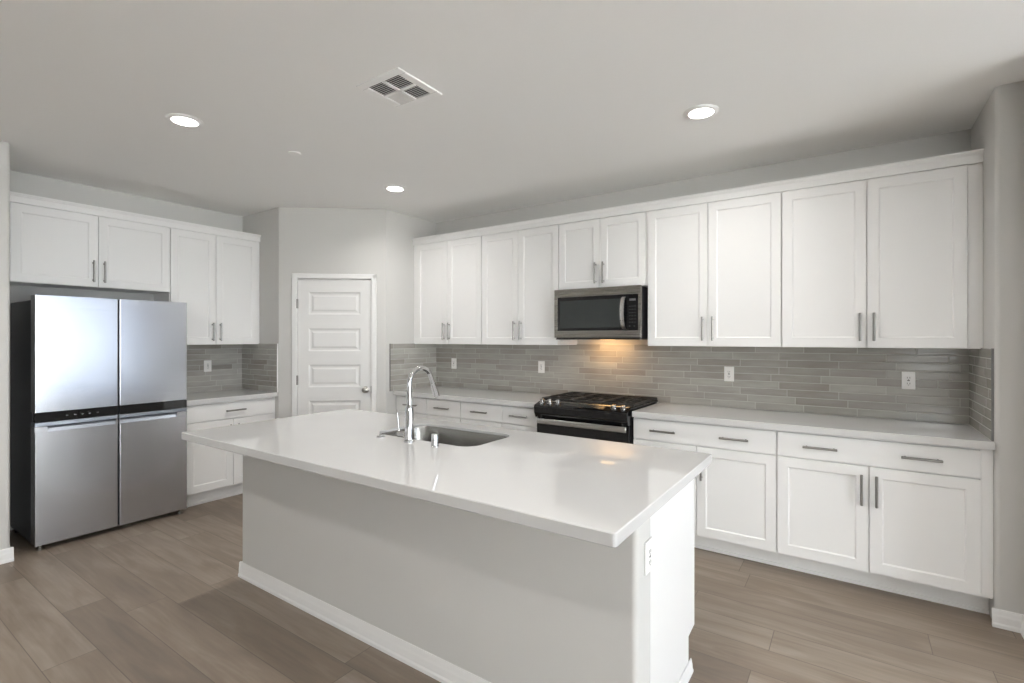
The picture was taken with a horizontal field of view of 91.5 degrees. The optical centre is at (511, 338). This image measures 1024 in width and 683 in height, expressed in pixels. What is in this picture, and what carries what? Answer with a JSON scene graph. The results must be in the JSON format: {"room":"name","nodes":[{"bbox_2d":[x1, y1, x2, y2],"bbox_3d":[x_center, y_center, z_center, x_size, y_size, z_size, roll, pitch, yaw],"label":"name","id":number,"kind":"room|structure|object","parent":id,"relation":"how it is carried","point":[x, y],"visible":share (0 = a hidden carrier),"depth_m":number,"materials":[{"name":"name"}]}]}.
{"room":"kitchen","nodes":[
{"label":"kitchen","id":0,"kind":"room"},
{"bbox_2d":[0,141,9,549],"bbox_3d":[-5.008,0.088,1.315,0.838,2.680,5.132,0,0,34],"label":"wall","id":1,"kind":"structure","parent":0,"point":[4,146],"depth_m":3.18,"materials":[{"name":"grey paint"}]},
{"bbox_2d":[0,547,13,564],"bbox_3d":[-4.652,1.384,1.080,0.016,0.088,5.146,0,0,34],"label":"baseboard","id":2,"kind":"structure","parent":1,"relation":"attached to","point":[6,555],"depth_m":3.18,"materials":[{"name":"white paint"}]},
{"bbox_2d":[10,170,241,529],"bbox_3d":[-3.340,0.088,4.400,0.120,2.680,2.085,0,0,34],"label":"wall","id":3,"kind":"structure","parent":0,"point":[24,183],"depth_m":4.12,"materials":[{"name":"grey paint"}]},
{"bbox_2d":[10,202,169,293],"bbox_3d":[-3.357,-0.704,3.936,0.372,0.612,1.054,0,0,34],"label":"upper cabinet","id":4,"kind":"object","parent":3,"relation":"attached to","point":[51,248],"visible":0.98,"depth_m":3.82,"materials":[{"name":"white paint"}]},
{"bbox_2d":[10,191,260,241],"bbox_3d":[-3.030,-0.988,4.190,0.076,0.068,1.842,0,0,34],"label":"crown molding","id":5,"kind":"structure","parent":4,"relation":"attached to","point":[15,197],"depth_m":4.01,"materials":[{"name":"white paint"}]},
{"bbox_2d":[154,228,258,344],"bbox_3d":[-2.838,-0.477,4.697,0.372,1.066,0.786,0,0,34],"label":"upper cabinet","id":6,"kind":"object","parent":3,"relation":"attached to","point":[217,277],"visible":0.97,"depth_m":4.60,"materials":[{"name":"white paint"}]},
{"bbox_2d":[187,343,277,392],"bbox_3d":[-2.725,0.281,4.615,0.653,0.466,0.797,0,0,34],"label":"tile backsplash","id":7,"kind":"structure","parent":3,"relation":"attached to","point":[233,366],"depth_m":4.90,"materials":[{"name":"grey tile"}]},
{"bbox_2d":[204,360,210,371],"bbox_3d":[-2.950,0.267,4.838,0.009,0.110,0.068,0,0,34],"label":"wall outlet","id":8,"kind":"object","parent":7,"relation":"attached to","point":[207,363],"visible":1,"depth_m":4.83,"materials":[{"name":"white plastic"}]},
{"bbox_2d":[206,362,209,369],"bbox_3d":[-2.948,0.267,4.837,0.002,0.070,0.036,0,0,34],"label":"socket","id":9,"kind":"object","parent":8,"relation":"attached to","point":[207,363],"depth_m":4.84,"materials":[{"name":"grey plastic"}]},
{"bbox_2d":[242,207,278,418],"bbox_3d":[-2.463,0.088,4.992,0.662,2.680,0.120,0,0,34],"label":"wall","id":10,"kind":"structure","parent":0,"point":[265,224],"depth_m":4.86,"materials":[{"name":"grey paint"}]},
{"bbox_2d":[279,207,385,417],"bbox_3d":[-1.724,0.088,4.846,1.009,2.680,0.110,0,0,-4],"label":"wall","id":11,"kind":"structure","parent":0,"point":[311,240],"depth_m":4.79,"materials":[{"name":"grey paint"}]},
{"bbox_2d":[296,279,370,415],"bbox_3d":[-1.705,0.425,4.782,0.709,1.990,0.105,0,0,-4],"label":"door","id":12,"kind":"structure","parent":11,"relation":"in","point":[334,315],"depth_m":4.80,"materials":[{"name":"white paint"}]},
{"bbox_2d":[292,273,375,416],"bbox_3d":[-1.707,0.404,4.840,0.791,2.048,0.126,0,0,-4],"label":"trim","id":13,"kind":"structure","parent":11,"relation":"attached to","point":[295,276],"depth_m":4.77,"materials":[{"name":"white paint"}]},
{"bbox_2d":[386,209,435,414],"bbox_3d":[-1.069,0.088,5.152,0.120,2.680,0.703,0,0,34],"label":"wall","id":14,"kind":"structure","parent":0,"point":[401,228],"depth_m":4.96,"materials":[{"name":"grey paint"}]},
{"bbox_2d":[0,0,1023,222],"bbox_3d":[-0.340,-1.302,0.655,9.900,0.100,9.700,0,0,34],"label":"ceiling","id":15,"kind":"structure","parent":0,"point":[540,102],"depth_m":2.53,"materials":[{"name":"white paint"}]},
{"bbox_2d":[165,113,203,127],"bbox_3d":[-1.879,-1.248,2.864,0.184,0.009,0.184,0,0,34],"label":"recessed light","id":16,"kind":"object","parent":15,"relation":"in","point":[183,120],"visible":1,"depth_m":2.85,"materials":[{"name":"white paint"}]},
{"bbox_2d":[288,151,300,155],"bbox_3d":[-1.468,-1.248,3.369,0.080,0.008,0.080,0,0,34],"label":"sprinkler cover","id":17,"kind":"object","parent":15,"relation":"attached to","point":[294,153],"visible":1,"depth_m":3.36,"materials":[{"name":"white paint"}]},
{"bbox_2d":[384,185,405,191],"bbox_3d":[-0.974,-1.248,4.155,0.184,0.009,0.184,0,0,34],"label":"recessed light","id":18,"kind":"object","parent":15,"relation":"in","point":[393,188],"visible":1,"depth_m":4.14,"materials":[{"name":"white paint"}]},
{"bbox_2d":[356,67,441,109],"bbox_3d":[-0.565,-1.248,2.509,0.304,0.009,0.304,0,0,34],"label":"ceiling vent","id":19,"kind":"object","parent":15,"relation":"in","point":[396,87],"visible":1,"depth_m":2.49,"materials":[{"name":"white paint"}]},
{"bbox_2d":[683,104,718,119],"bbox_3d":[1.045,-1.248,2.758,0.184,0.009,0.184,0,0,34],"label":"recessed light","id":20,"kind":"object","parent":15,"relation":"in","point":[699,112],"visible":1,"depth_m":2.75,"materials":[{"name":"white paint"}]},
{"bbox_2d":[0,493,1023,682],"bbox_3d":[-0.340,1.453,0.655,9.900,0.050,9.700,0,0,34],"label":"floor","id":21,"kind":"structure","parent":0,"point":[163,598],"depth_m":2.50,"materials":[{"name":"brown wood"}]},
{"bbox_2d":[11,295,186,550],"bbox_3d":[-3.186,0.568,3.883,0.655,1.720,0.920,0,0,34],"label":"refrigerator","id":22,"kind":"object","parent":21,"relation":"on","point":[99,385],"visible":1,"depth_m":3.60,"materials":[{"name":"grey metal"}]},
{"bbox_2d":[186,397,274,506],"bbox_3d":[-2.723,0.992,4.621,0.648,0.873,0.784,0,0,34],"label":"base cabinet","id":23,"kind":"object","parent":21,"relation":"on","point":[213,474],"visible":0.45,"depth_m":4.36,"materials":[{"name":"white paint"}]},
{"bbox_2d":[186,389,276,405],"bbox_3d":[-2.723,0.534,4.619,0.632,0.040,0.786,0,0,34],"label":"countertop","id":24,"kind":"structure","parent":23,"relation":"on","point":[196,398],"depth_m":4.54,"materials":[{"name":"white stone"}]},
{"bbox_2d":[396,395,461,422],"bbox_3d":[-0.652,0.992,4.915,0.834,0.873,0.622,0,0,34],"label":"base cabinet","id":25,"kind":"object","parent":21,"relation":"on","point":[429,408],"visible":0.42,"depth_m":4.64,"materials":[{"name":"white paint"}]},
{"bbox_2d":[393,386,552,407],"bbox_3d":[-0.315,0.534,4.682,1.654,0.040,0.608,0,0,34],"label":"countertop","id":26,"kind":"structure","parent":25,"relation":"on","point":[521,399],"depth_m":4.51,"materials":[{"name":"white stone"}]},
{"bbox_2d":[238,455,693,682],"bbox_3d":[-0.404,0.992,2.610,2.485,0.873,0.767,0,0,34],"label":"kitchen island","id":27,"kind":"object","parent":21,"relation":"on","point":[452,595],"visible":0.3,"depth_m":2.05,"materials":[{"name":"grey paint"}]},
{"bbox_2d":[181,409,711,547],"bbox_3d":[-0.462,0.534,2.481,2.531,0.040,1.104,0,0,34],"label":"island countertop","id":28,"kind":"structure","parent":27,"relation":"on","point":[600,492],"depth_m":2.00,"materials":[{"name":"white stone"}]},
{"bbox_2d":[376,434,385,437],"bbox_3d":[-0.683,0.507,2.603,0.048,0.014,0.048,0,0,34],"label":"button","id":29,"kind":"object","parent":28,"relation":"on","point":[379,435],"visible":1,"depth_m":2.59,"materials":[{"name":"silver metal"}]},
{"bbox_2d":[396,366,439,442],"bbox_3d":[-0.484,0.326,2.579,0.115,0.375,0.240,0,0,34],"label":"kitchen faucet","id":30,"kind":"object","parent":28,"relation":"on","point":[408,433],"visible":1,"depth_m":2.48,"materials":[{"name":"silver metal"}]},
{"bbox_2d":[431,433,438,446],"bbox_3d":[-0.367,0.484,2.374,0.040,0.060,0.040,0,0,34],"label":"air gap","id":31,"kind":"object","parent":28,"relation":"on","point":[434,437],"visible":1,"depth_m":2.36,"materials":[{"name":"silver metal"}]},
{"bbox_2d":[381,426,506,446],"bbox_3d":[-0.372,0.640,2.690,0.721,0.222,0.419,0,0,34],"label":"undermount sink","id":32,"kind":"object","parent":28,"relation":"in","point":[447,436],"visible":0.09,"depth_m":2.88,"materials":[{"name":"silver metal"}]},
{"bbox_2d":[645,537,652,575],"bbox_3d":[0.465,0.738,1.692,0.009,0.110,0.068,0,0,34],"label":"wall outlet","id":33,"kind":"object","parent":27,"relation":"attached to","point":[649,543],"visible":1,"depth_m":1.68,"materials":[{"name":"white plastic"}]},
{"bbox_2d":[648,544,651,567],"bbox_3d":[0.467,0.738,1.691,0.002,0.070,0.036,0,0,34],"label":"socket","id":34,"kind":"object","parent":33,"relation":"attached to","point":[649,545],"depth_m":1.69,"materials":[{"name":"grey plastic"}]},
{"bbox_2d":[461,401,502,427],"bbox_3d":[-0.118,0.992,4.551,0.454,0.873,0.622,0,0,34],"label":"base cabinet","id":35,"kind":"object","parent":21,"relation":"on","point":[484,414],"visible":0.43,"depth_m":4.31,"materials":[{"name":"white paint"}]},
{"bbox_2d":[502,405,536,431],"bbox_3d":[0.220,0.992,4.321,0.364,0.873,0.622,0,0,34],"label":"base cabinet","id":36,"kind":"object","parent":21,"relation":"on","point":[513,417],"visible":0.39,"depth_m":4.10,"materials":[{"name":"white paint"}]},
{"bbox_2d":[534,392,657,443],"bbox_3d":[0.670,0.950,3.966,0.772,0.956,0.672,0,0,34],"label":"gas range","id":37,"kind":"object","parent":21,"relation":"on","point":[598,416],"visible":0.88,"depth_m":3.73,"materials":[{"name":"black metal"}]},
{"bbox_2d":[544,396,657,410],"bbox_3d":[0.700,0.508,4.010,0.772,0.029,0.565,0,0,34],"label":"cooktop","id":38,"kind":"object","parent":37,"relation":"in","point":[634,403],"depth_m":3.87,"materials":[{"name":"black metal"}]},
{"bbox_2d":[633,417,778,565],"bbox_3d":[1.391,0.992,3.522,0.910,0.873,0.622,0,0,34],"label":"base cabinet","id":39,"kind":"object","parent":21,"relation":"on","point":[735,496],"visible":0.6,"depth_m":3.20,"materials":[{"name":"white paint"}]},
{"bbox_2d":[632,402,994,449],"bbox_3d":[1.790,0.534,3.247,1.872,0.040,0.608,0,0,34],"label":"countertop","id":40,"kind":"structure","parent":39,"relation":"on","point":[934,433],"depth_m":3.05,"materials":[{"name":"white stone"}]},
{"bbox_2d":[777,430,992,613],"bbox_3d":[2.166,0.992,2.994,0.964,0.873,0.622,0,0,34],"label":"base cabinet","id":41,"kind":"object","parent":21,"relation":"on","point":[915,520],"visible":0.98,"depth_m":2.74,"materials":[{"name":"white paint"}]},
{"bbox_2d":[436,129,970,424],"bbox_3d":[0.994,0.088,4.243,4.552,2.680,0.120,0,0,34],"label":"wall","id":42,"kind":"structure","parent":0,"point":[958,141],"depth_m":3.73,"materials":[{"name":"grey paint"}]},
{"bbox_2d":[414,236,482,344],"bbox_3d":[-0.562,-0.477,4.999,0.886,1.066,0.382,0,0,34],"label":"upper cabinet","id":43,"kind":"object","parent":42,"relation":"attached to","point":[447,274],"visible":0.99,"depth_m":4.85,"materials":[{"name":"white paint"}]},
{"bbox_2d":[482,225,576,344],"bbox_3d":[0.140,-0.477,4.521,0.811,1.066,0.382,0,0,34],"label":"upper cabinet","id":44,"kind":"object","parent":42,"relation":"attached to","point":[520,269],"visible":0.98,"depth_m":4.38,"materials":[{"name":"white paint"}]},
{"bbox_2d":[559,212,647,289],"bbox_3d":[0.787,-0.705,4.080,0.754,0.610,0.382,0,0,34],"label":"upper cabinet","id":45,"kind":"object","parent":42,"relation":"attached to","point":[610,251],"visible":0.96,"depth_m":3.93,"materials":[{"name":"white paint"}]},
{"bbox_2d":[554,285,647,339],"bbox_3d":[0.751,-0.194,4.048,0.734,0.410,0.454,0,0,34],"label":"microwave","id":46,"kind":"object","parent":45,"relation":"attached to","point":[614,311],"visible":1,"depth_m":3.87,"materials":[{"name":"grey metal"}]},
{"bbox_2d":[390,343,993,440],"bbox_3d":[0.774,0.281,3.921,4.312,0.466,0.660,0,0,34],"label":"tile backsplash","id":47,"kind":"structure","parent":42,"relation":"attached to","point":[956,386],"depth_m":3.66,"materials":[{"name":"grey tile"}]},
{"bbox_2d":[451,358,456,368],"bbox_3d":[-0.611,0.263,5.247,0.068,0.110,0.009,0,0,34],"label":"wall outlet","id":48,"kind":"object","parent":47,"relation":"attached to","point":[453,360],"visible":1,"depth_m":5.24,"materials":[{"name":"white plastic"}]},
{"bbox_2d":[538,361,544,372],"bbox_3d":[0.273,0.265,4.644,0.068,0.110,0.009,0,0,34],"label":"wall outlet","id":49,"kind":"object","parent":47,"relation":"attached to","point":[541,364],"visible":1,"depth_m":4.64,"materials":[{"name":"white plastic"}]},
{"bbox_2d":[724,366,733,381],"bbox_3d":[1.621,0.265,3.725,0.068,0.110,0.009,0,0,34],"label":"wall outlet","id":50,"kind":"object","parent":47,"relation":"attached to","point":[728,371],"visible":1,"depth_m":3.72,"materials":[{"name":"white plastic"}]},
{"bbox_2d":[726,369,731,378],"bbox_3d":[1.619,0.265,3.723,0.036,0.070,0.002,0,0,34],"label":"socket","id":51,"kind":"object","parent":50,"relation":"attached to","point":[728,371],"depth_m":3.72,"materials":[{"name":"grey plastic"}]},
{"bbox_2d":[902,372,914,389],"bbox_3d":[2.490,0.264,3.133,0.068,0.110,0.009,0,0,34],"label":"wall outlet","id":52,"kind":"object","parent":47,"relation":"attached to","point":[908,378],"visible":1,"depth_m":3.13,"materials":[{"name":"white plastic"}]},
{"bbox_2d":[905,375,911,385],"bbox_3d":[2.489,0.264,3.131,0.036,0.070,0.002,0,0,34],"label":"socket","id":53,"kind":"object","parent":52,"relation":"attached to","point":[908,378],"depth_m":3.13,"materials":[{"name":"grey plastic"}]},
{"bbox_2d":[648,192,781,346],"bbox_3d":[1.467,-0.477,3.616,0.891,1.066,0.382,0,0,34],"label":"upper cabinet","id":54,"kind":"object","parent":42,"relation":"attached to","point":[715,268],"visible":1,"depth_m":3.46,"materials":[{"name":"white paint"}]},
{"bbox_2d":[782,163,982,348],"bbox_3d":[2.234,-0.477,3.093,0.964,1.066,0.382,0,0,34],"label":"upper cabinet","id":55,"kind":"object","parent":42,"relation":"attached to","point":[896,261],"visible":0.99,"depth_m":2.94,"materials":[{"name":"white paint"}]},
{"bbox_2d":[412,148,983,245],"bbox_3d":[0.777,-0.988,3.926,4.310,0.068,0.076,0,0,34],"label":"crown molding","id":56,"kind":"structure","parent":55,"relation":"attached to","point":[970,157],"depth_m":3.37,"materials":[{"name":"white paint"}]},
{"bbox_2d":[971,81,1023,618],"bbox_3d":[2.705,0.088,2.710,0.243,2.680,0.726,0,0,34],"label":"wall","id":57,"kind":"structure","parent":0,"point":[998,129],"depth_m":2.46,"materials":[{"name":"grey paint"}]},
{"bbox_3d":[2.444,0.088,2.237,0.140,2.680,0.350,0,0,34],"label":"wall","id":58,"kind":"structure","parent":0,"visible":0},
{"bbox_2d":[992,608,1023,632],"bbox_3d":[2.433,1.384,2.446,0.115,0.088,0.016,0,0,34],"label":"baseboard","id":59,"kind":"structure","parent":58,"relation":"attached to","point":[1002,619],"depth_m":2.45,"materials":[{"name":"white paint"}]},
{"bbox_2d":[1020,615,1023,638],"bbox_3d":[2.377,1.384,2.276,0.016,0.088,0.340,0,0,34],"label":"baseboard","id":60,"kind":"structure","parent":58,"relation":"attached to","point":[1022,626],"depth_m":2.40,"materials":[{"name":"white paint"}]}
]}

